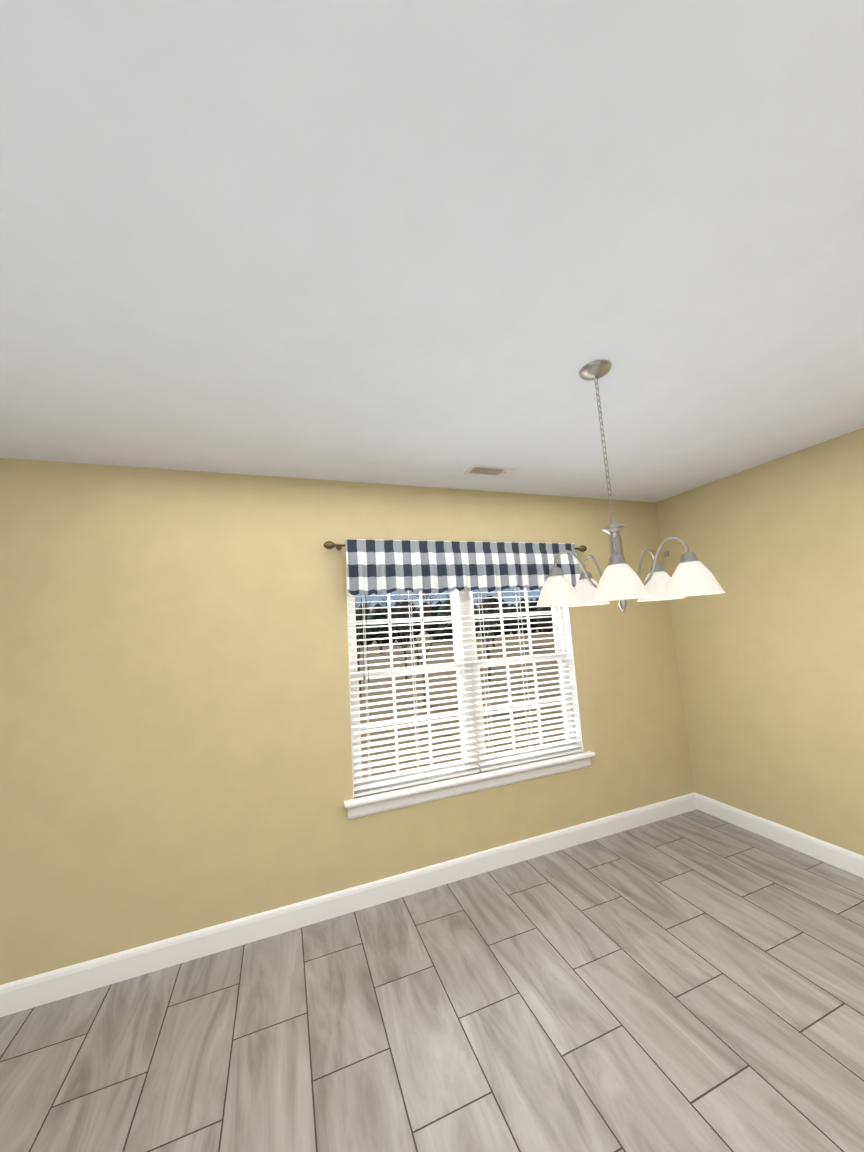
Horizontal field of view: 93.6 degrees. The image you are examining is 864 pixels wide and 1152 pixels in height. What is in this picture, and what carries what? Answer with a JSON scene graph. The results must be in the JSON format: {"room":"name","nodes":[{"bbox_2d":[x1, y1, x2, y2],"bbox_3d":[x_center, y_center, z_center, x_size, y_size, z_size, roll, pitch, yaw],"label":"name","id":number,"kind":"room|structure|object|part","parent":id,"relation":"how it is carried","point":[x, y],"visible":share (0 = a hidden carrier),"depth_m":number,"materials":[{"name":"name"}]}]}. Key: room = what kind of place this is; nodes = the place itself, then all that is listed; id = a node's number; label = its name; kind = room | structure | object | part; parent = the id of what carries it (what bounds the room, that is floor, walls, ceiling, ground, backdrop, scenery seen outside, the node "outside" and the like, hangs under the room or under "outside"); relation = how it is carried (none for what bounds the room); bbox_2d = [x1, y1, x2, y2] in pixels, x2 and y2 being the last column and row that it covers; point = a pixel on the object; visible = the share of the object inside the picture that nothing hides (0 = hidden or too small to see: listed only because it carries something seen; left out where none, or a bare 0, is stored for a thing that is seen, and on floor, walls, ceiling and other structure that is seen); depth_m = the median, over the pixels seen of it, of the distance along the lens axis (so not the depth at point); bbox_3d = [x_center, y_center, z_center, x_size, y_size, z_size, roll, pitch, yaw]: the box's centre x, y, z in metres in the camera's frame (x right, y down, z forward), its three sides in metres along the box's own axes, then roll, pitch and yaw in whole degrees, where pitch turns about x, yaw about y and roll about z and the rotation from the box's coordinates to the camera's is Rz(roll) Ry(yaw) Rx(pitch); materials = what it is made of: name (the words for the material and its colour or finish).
{"room":"dining room","nodes":[
{"label":"dining room","id":0,"kind":"room"},
{"bbox_2d":[0,458,693,984],"bbox_3d":[-1.376,0.713,2.441,7.600,2.740,0.150,-1,-8,-20],"label":"wall","id":1,"kind":"structure","parent":0,"point":[174,718],"depth_m":2.41,"materials":[{"name":"yellow paint"}]},
{"bbox_2d":[0,793,696,1016],"bbox_3d":[-1.265,1.994,2.200,7.588,0.130,0.014,-1,-8,-20],"label":"baseboard","id":2,"kind":"structure","parent":1,"relation":"attached to","point":[45,988],"depth_m":2.37,"materials":[{"name":"white wood"}]},
{"bbox_2d":[323,539,586,595],"bbox_3d":[0.297,-0.063,3.028,2.144,0.384,0.123,-1,-8,-20],"label":"valance","id":3,"kind":"object","parent":1,"relation":"attached to","point":[378,567],"visible":0.94,"depth_m":2.93,"materials":[{"name":"multicoloured fabric"}]},
{"bbox_3d":[0.284,-0.212,3.057,2.144,0.056,0.102,-1,-8,-20],"label":"curtain rod","id":4,"kind":"part","parent":3,"relation":"part of","materials":[{"name":"brown metal"}]},
{"bbox_2d":[345,564,583,798],"bbox_3d":[0.280,0.667,3.058,1.814,1.510,0.144,-1,-8,-20],"label":"window","id":5,"kind":"structure","parent":1,"relation":"in","point":[469,594],"depth_m":3.06,"materials":[{"name":"white"}]},
{"bbox_2d":[347,588,581,796],"bbox_3d":[0.294,0.661,3.018,1.790,1.502,0.070,-1,-8,-20],"label":"window blinds","id":6,"kind":"object","parent":5,"relation":"attached to","point":[420,778],"visible":0.77,"depth_m":2.93,"materials":[{"name":"white plastic"}]},
{"bbox_2d":[344,751,594,818],"bbox_3d":[0.351,1.462,2.895,1.934,0.114,0.133,-1,-8,-20],"label":"window sill","id":7,"kind":"structure","parent":1,"relation":"attached to","point":[388,800],"depth_m":2.81,"materials":[{"name":"white wood"}]},
{"bbox_2d":[0,809,863,1151],"bbox_3d":[-0.301,1.697,-0.416,7.900,0.060,5.920,-1,-8,-20],"label":"floor","id":8,"kind":"structure","parent":0,"point":[690,981],"depth_m":1.74,"materials":[{"name":"tile"}]},
{"bbox_2d":[0,0,863,502],"bbox_3d":[-0.470,-1.085,-0.060,7.900,0.080,5.920,-1,-8,-20],"label":"ceiling","id":9,"kind":"structure","parent":0,"point":[426,242],"depth_m":1.11,"materials":[{"name":"paint"}]},
{"bbox_2d":[464,464,514,476],"bbox_3d":[0.399,-0.724,2.812,0.320,0.012,0.150,-1,-8,-20],"label":"ceiling vent","id":10,"kind":"object","parent":9,"relation":"in","point":[473,469],"visible":1,"depth_m":2.80,"materials":[{"name":"white metal"}]},
{"bbox_2d":[536,360,724,611],"bbox_3d":[0.739,-0.369,1.690,0.643,1.040,0.646,-1,-8,-20],"label":"chandelier","id":11,"kind":"object","parent":9,"relation":"hanging from","point":[621,581],"visible":1,"depth_m":1.59,"materials":[{"name":"white glass"}]},
{"bbox_2d":[656,428,863,855],"bbox_3d":[3.247,0.263,1.111,0.150,2.740,5.920,-1,-8,-20],"label":"wall","id":12,"kind":"structure","parent":0,"point":[769,646],"depth_m":2.91,"materials":[{"name":"yellow paint"}]},
{"bbox_2d":[694,792,863,877],"bbox_3d":[2.803,1.737,2.119,0.014,0.130,3.028,-1,-8,-20],"label":"baseboard","id":13,"kind":"structure","parent":12,"relation":"attached to","point":[836,856],"depth_m":2.88,"materials":[{"name":"white wood"}]},
{"label":"outside","id":14,"kind":"structure","parent":0,"visible":0},
{"bbox_2d":[357,629,565,777],"bbox_3d":[-18.299,11.002,59.245,140.000,0.020,119.840,-1,-8,-20],"label":"ground","id":15,"kind":"structure","parent":14,"point":[398,659],"depth_m":13.68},
{"bbox_2d":[418,632,429,731],"bbox_3d":[-0.123,2.354,9.032,0.262,2.208,0.129,-1,-8,-20],"label":"post","id":16,"kind":"object","parent":15,"relation":"on","point":[427,638],"visible":0.35,"depth_m":9.11,"materials":[{"name":"brown"}]},
{"bbox_2d":[355,592,509,706],"bbox_3d":[0.054,2.826,18.070,10.561,3.557,13.387,-1,-8,-20],"label":"bare tree","id":17,"kind":"object","parent":15,"relation":"on","point":[437,631],"visible":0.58,"depth_m":14.60,"materials":[{"name":"brown plant"}]},
{"bbox_2d":[367,595,505,653],"bbox_3d":[0.247,4.789,38.955,11.319,4.920,10.659,-1,-8,-20],"label":"evergreen tree","id":18,"kind":"object","parent":15,"relation":"on","point":[382,616],"visible":0.42,"depth_m":36.83,"materials":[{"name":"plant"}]},
{"bbox_2d":[355,598,552,645],"bbox_3d":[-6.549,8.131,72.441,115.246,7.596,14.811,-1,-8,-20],"label":"tree","id":19,"kind":"object","parent":15,"relation":"on","point":[446,637],"visible":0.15,"depth_m":72.23,"materials":[{"name":"green plant"}]}
]}

